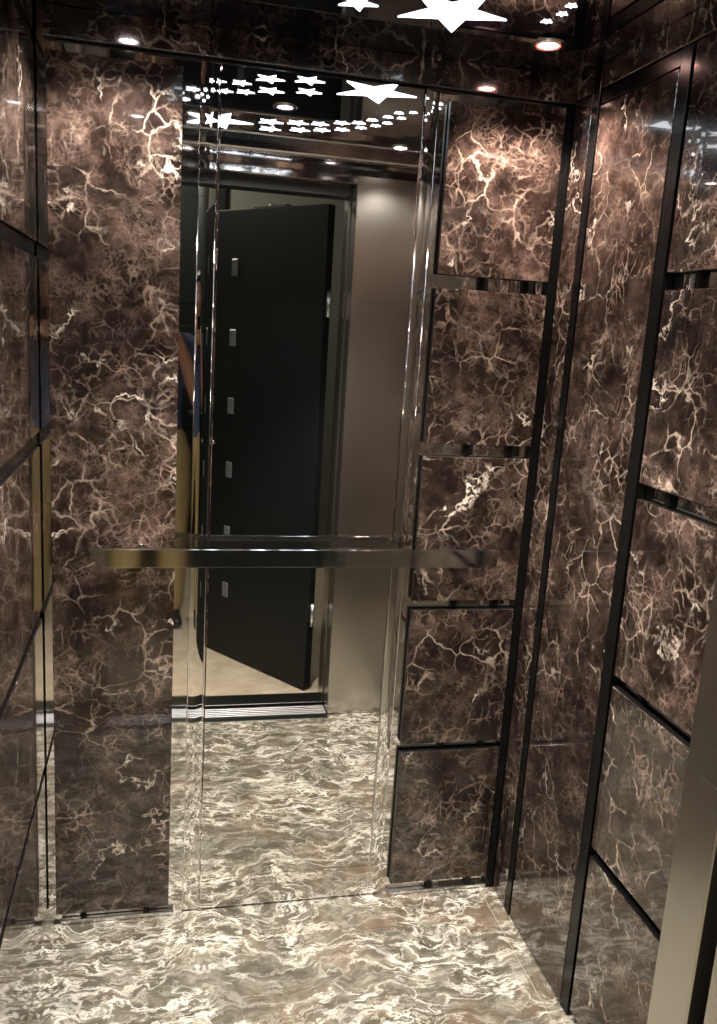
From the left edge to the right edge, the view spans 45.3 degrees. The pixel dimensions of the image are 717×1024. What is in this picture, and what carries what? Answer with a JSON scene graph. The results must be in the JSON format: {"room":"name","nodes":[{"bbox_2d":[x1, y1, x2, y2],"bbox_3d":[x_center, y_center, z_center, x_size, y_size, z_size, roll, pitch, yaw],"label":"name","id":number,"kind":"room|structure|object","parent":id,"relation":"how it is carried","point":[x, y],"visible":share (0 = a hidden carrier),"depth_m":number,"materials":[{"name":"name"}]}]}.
{"room":"elevator interior","nodes":[
{"label":"elevator interior","id":0,"kind":"room"},
{"bbox_2d":[30,4,571,922],"bbox_3d":[-0.147,0.013,2.165,1.311,2.180,0.020,1,12,-13],"label":"wall","id":1,"kind":"structure","parent":0,"point":[191,64],"depth_m":2.08,"materials":[{"name":"black"}]},
{"bbox_2d":[45,49,183,917],"bbox_3d":[-0.583,0.054,2.053,0.283,2.090,0.022,1,12,-13],"label":"marble panel","id":2,"kind":"object","parent":1,"relation":"attached to","point":[114,125],"visible":1,"depth_m":2.00,"materials":[{"name":"black stone"}]},
{"bbox_2d":[61,908,172,923],"bbox_3d":[-0.636,1.069,2.274,0.285,0.011,0.015,1,12,-13],"label":"baseboard","id":3,"kind":"structure","parent":1,"relation":"attached to","point":[137,914],"depth_m":2.27,"materials":[{"name":"silver metal"}]},
{"bbox_2d":[182,58,219,909],"bbox_3d":[-0.390,0.040,2.102,0.041,2.112,0.005,1,12,-13],"label":"strip","id":4,"kind":"object","parent":1,"relation":"attached to","point":[210,69],"visible":1,"depth_m":2.06,"materials":[{"name":"silver metal"}]},
{"bbox_2d":[89,544,499,567],"bbox_3d":[-0.135,0.108,2.124,1.010,0.048,0.060,1,12,-13],"label":"handrail","id":5,"kind":"object","parent":1,"relation":"attached to","point":[141,556],"visible":1,"depth_m":2.09,"materials":[{"name":"silver metal"}]},
{"bbox_2d":[42,3,578,105],"bbox_3d":[-0.059,-1.016,1.926,1.228,0.060,0.016,1,12,-13],"label":"frieze panel","id":6,"kind":"object","parent":1,"relation":"attached to","point":[58,21],"visible":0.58,"depth_m":1.90,"materials":[{"name":"brown stone"}]},
{"bbox_2d":[199,61,424,907],"bbox_3d":[-0.139,0.044,2.160,0.468,2.112,0.006,1,12,-13],"label":"mirror","id":7,"kind":"object","parent":1,"relation":"attached to","point":[318,174],"visible":1,"depth_m":2.12,"materials":[{"name":"silver metal"}]},
{"bbox_2d":[368,88,439,892],"bbox_3d":[0.108,0.047,2.218,0.034,2.112,0.005,1,12,-13],"label":"strip","id":8,"kind":"object","parent":1,"relation":"attached to","point":[432,100],"visible":1,"depth_m":2.18,"materials":[{"name":"silver metal"}]},
{"bbox_2d":[387,881,484,894],"bbox_3d":[0.241,1.081,2.478,0.325,0.011,0.015,1,12,-13],"label":"baseboard","id":9,"kind":"structure","parent":1,"relation":"attached to","point":[476,883],"depth_m":2.47,"materials":[{"name":"silver metal"}]},
{"bbox_2d":[389,745,499,886],"bbox_3d":[0.238,0.871,2.426,0.289,0.444,0.022,1,12,-13],"label":"marble panel","id":10,"kind":"object","parent":1,"relation":"attached to","point":[444,797],"visible":1,"depth_m":2.41,"materials":[{"name":"black stone"}]},
{"bbox_2d":[399,607,513,748],"bbox_3d":[0.264,0.461,2.339,0.289,0.417,0.022,1,12,-13],"label":"marble panel","id":11,"kind":"object","parent":1,"relation":"attached to","point":[456,666],"visible":1,"depth_m":2.32,"materials":[{"name":"black stone"}]},
{"bbox_2d":[411,455,529,608],"bbox_3d":[0.289,0.061,2.254,0.289,0.415,0.022,1,12,-13],"label":"marble panel","id":12,"kind":"object","parent":1,"relation":"attached to","point":[464,502],"visible":1,"depth_m":2.24,"materials":[{"name":"black stone"}]},
{"bbox_2d":[423,288,546,457],"bbox_3d":[0.315,-0.342,2.168,0.289,0.415,0.022,1,12,-13],"label":"marble panel","id":13,"kind":"object","parent":1,"relation":"attached to","point":[484,358],"visible":1,"depth_m":2.15,"materials":[{"name":"black stone"}]},
{"bbox_2d":[436,101,565,293],"bbox_3d":[0.341,-0.750,2.081,0.289,0.418,0.022,1,12,-13],"label":"marble panel","id":14,"kind":"object","parent":1,"relation":"attached to","point":[502,165],"visible":1,"depth_m":2.07,"materials":[{"name":"black stone"}]},
{"bbox_2d":[484,105,575,886],"bbox_3d":[0.450,0.056,2.290,0.037,2.113,0.019,1,12,-13],"label":"trim","id":15,"kind":"structure","parent":1,"relation":"attached to","point":[569,112],"depth_m":2.25,"materials":[{"name":"black"}]},
{"bbox_2d":[27,886,577,1023],"bbox_3d":[-0.090,1.222,1.844,1.311,0.040,1.180,1,12,-13],"label":"floor","id":16,"kind":"structure","parent":0,"point":[452,956],"depth_m":2.14,"materials":[{"name":"beige stone"}]},
{"bbox_2d":[32,0,713,76],"bbox_3d":[0.050,-0.938,1.374,1.311,0.030,1.200,1,12,-13],"label":"ceiling","id":17,"kind":"structure","parent":0,"point":[596,32],"depth_m":1.79,"materials":[{"name":"black"}]},
{"bbox_2d":[276,0,587,38],"bbox_3d":[0.055,-0.917,1.369,0.807,0.006,0.757,1,12,-13],"label":"light panel","id":18,"kind":"object","parent":17,"relation":"attached to","point":[532,19],"visible":1,"depth_m":1.67,"materials":[{"name":"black plastic"}]},
{"bbox_2d":[532,39,564,50],"bbox_3d":[0.406,-0.996,1.837,0.071,0.005,0.071,1,12,-13],"label":"recessed light","id":19,"kind":"object","parent":17,"relation":"in","point":[544,44],"visible":1,"depth_m":1.83,"materials":[{"name":"white glass"}]},
{"bbox_2d":[596,270,716,934],"bbox_3d":[0.612,0.152,1.740,0.020,2.180,1.180,1,12,-13],"label":"wall","id":20,"kind":"structure","parent":0,"point":[681,281],"depth_m":1.67,"materials":[{"name":"black metal"}]},
{"bbox_2d":[493,95,593,904],"bbox_3d":[0.473,0.065,2.239,0.016,2.119,0.084,1,12,-13],"label":"marble panel","id":21,"kind":"object","parent":20,"relation":"attached to","point":[583,114],"visible":0.78,"depth_m":2.20,"materials":[{"name":"black stone"}]},
{"bbox_2d":[504,64,603,914],"bbox_3d":[0.490,0.052,2.175,0.022,2.175,0.031,1,12,-13],"label":"trim","id":22,"kind":"structure","parent":20,"relation":"attached to","point":[598,92],"depth_m":2.13,"materials":[{"name":"black"}]},
{"bbox_2d":[510,68,679,1000],"bbox_3d":[0.524,0.134,2.014,0.016,2.085,0.312,1,12,-13],"label":"marble panel","id":23,"kind":"object","parent":20,"relation":"attached to","point":[634,135],"visible":0.8,"depth_m":1.97,"materials":[{"name":"black stone"}]},
{"bbox_2d":[570,855,659,1023],"bbox_3d":[0.587,1.053,1.702,0.022,0.432,0.608,1,12,-13],"label":"marble panel","id":24,"kind":"object","parent":20,"relation":"attached to","point":[618,946],"visible":0.88,"depth_m":1.85,"materials":[{"name":"black stone"}]},
{"bbox_2d":[560,42,696,1014],"bbox_3d":[0.566,0.157,1.840,0.022,2.120,0.036,1,12,-13],"label":"trim","id":25,"kind":"structure","parent":20,"relation":"attached to","point":[662,280],"depth_m":1.79,"materials":[{"name":"black metal"}]},
{"bbox_2d":[592,686,689,930],"bbox_3d":[0.613,0.641,1.614,0.022,0.409,0.608,1,12,-13],"label":"marble panel","id":26,"kind":"object","parent":20,"relation":"attached to","point":[644,764],"visible":0.68,"depth_m":1.75,"materials":[{"name":"black stone"}]},
{"bbox_2d":[602,49,682,103],"bbox_3d":[0.593,-0.902,1.794,0.019,0.030,0.312,1,12,-13],"label":"trim","id":27,"kind":"structure","parent":20,"relation":"attached to","point":[671,63],"depth_m":1.77,"materials":[{"name":"black metal"}]},
{"bbox_2d":[576,0,716,101],"bbox_3d":[0.649,-0.891,1.536,0.016,0.054,1.127,1,12,-13],"label":"frieze panel","id":28,"kind":"object","parent":20,"relation":"attached to","point":[702,22],"visible":0.82,"depth_m":1.73,"materials":[{"name":"black metal"}]},
{"bbox_2d":[614,499,716,734],"bbox_3d":[0.638,0.240,1.529,0.022,0.412,0.608,1,12,-13],"label":"marble panel","id":29,"kind":"object","parent":20,"relation":"attached to","point":[672,567],"visible":0.95,"depth_m":1.66,"materials":[{"name":"black stone"}]},
{"bbox_2d":[639,288,716,509],"bbox_3d":[0.664,-0.165,1.442,0.022,0.416,0.608,1,12,-13],"label":"marble panel","id":30,"kind":"object","parent":20,"relation":"attached to","point":[679,459],"visible":1,"depth_m":1.62,"materials":[{"name":"black stone"}]},
{"bbox_2d":[667,31,716,288],"bbox_3d":[0.691,-0.588,1.353,0.022,0.448,0.608,1,12,-13],"label":"marble panel","id":31,"kind":"object","parent":20,"relation":"attached to","point":[693,248],"visible":0.9,"depth_m":1.58,"materials":[{"name":"black stone"}]},
{"bbox_2d":[647,572,716,1023],"bbox_3d":[0.589,0.319,1.132,0.295,2.105,0.080,1,12,-13],"label":"wall","id":32,"kind":"structure","parent":0,"point":[688,937],"depth_m":1.12,"materials":[{"name":"metal"}]},
{"bbox_3d":[-0.645,0.134,1.448,0.020,2.180,1.180,1,12,-13],"label":"wall","id":33,"kind":"structure","parent":0,"visible":0},
{"bbox_2d":[0,223,33,254],"bbox_3d":[-0.594,-0.455,1.347,0.016,0.027,1.100,1,12,-13],"label":"bar","id":34,"kind":"object","parent":33,"relation":"attached to","point":[8,235],"visible":0.76,"depth_m":1.64,"materials":[{"name":"black metal"}]},
{"bbox_2d":[0,0,35,240],"bbox_3d":[-0.576,-0.662,1.304,0.016,0.392,1.100,1,12,-13],"label":"marble panel","id":35,"kind":"object","parent":33,"relation":"attached to","point":[17,115],"visible":0.91,"depth_m":1.60,"materials":[{"name":"black stone"}]},
{"bbox_2d":[0,434,36,481],"bbox_3d":[-0.620,-0.048,1.434,0.016,0.027,1.100,1,12,-13],"label":"bar","id":36,"kind":"object","parent":33,"relation":"attached to","point":[18,457],"visible":0.57,"depth_m":1.69,"materials":[{"name":"black"}]},
{"bbox_2d":[0,239,38,467],"bbox_3d":[-0.602,-0.251,1.392,0.016,0.384,1.100,1,12,-13],"label":"marble panel","id":37,"kind":"object","parent":33,"relation":"attached to","point":[19,376],"visible":1,"depth_m":1.64,"materials":[{"name":"black stone"}]},
{"bbox_2d":[0,614,39,713],"bbox_3d":[-0.646,0.359,1.520,0.016,0.020,1.100,1,12,-13],"label":"bar","id":38,"kind":"object","parent":33,"relation":"attached to","point":[17,669],"visible":0.19,"depth_m":1.74,"materials":[{"name":"black"}]},
{"bbox_2d":[0,446,41,707],"bbox_3d":[-0.628,0.157,1.479,0.016,0.387,1.100,1,12,-13],"label":"marble panel","id":39,"kind":"object","parent":33,"relation":"attached to","point":[20,507],"visible":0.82,"depth_m":1.69,"materials":[{"name":"black stone"}]},
{"bbox_2d":[12,0,30,38],"bbox_3d":[-0.566,-0.866,1.255,0.018,0.020,1.090,1,12,-13],"label":"bar","id":40,"kind":"object","parent":33,"relation":"attached to","point":[15,2],"visible":0.33,"depth_m":1.67,"materials":[{"name":"black metal"}]},
{"bbox_2d":[0,618,43,934],"bbox_3d":[-0.654,0.560,1.564,0.016,0.386,1.100,1,12,-13],"label":"marble panel","id":41,"kind":"object","parent":33,"relation":"attached to","point":[22,713],"visible":0.8,"depth_m":1.74,"materials":[{"name":"black stone"}]},
{"bbox_2d":[0,775,46,1023],"bbox_3d":[-0.680,0.970,1.652,0.016,0.407,1.100,1,12,-13],"label":"marble panel","id":42,"kind":"object","parent":33,"relation":"attached to","point":[22,933],"visible":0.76,"depth_m":1.85,"materials":[{"name":"black stone"}]},
{"bbox_3d":[1.109,0.037,1.055,1.125,2.750,0.090,1,12,-13],"label":"wall","id":43,"kind":"structure","parent":0,"visible":0},
{"bbox_2d":[704,947,716,1023],"bbox_3d":[0.507,0.337,0.986,0.070,2.120,0.110,1,12,-13],"label":"trim","id":44,"kind":"structure","parent":43,"relation":"attached to","point":[711,1008],"depth_m":1.08,"materials":[{"name":"metal"}]}
]}

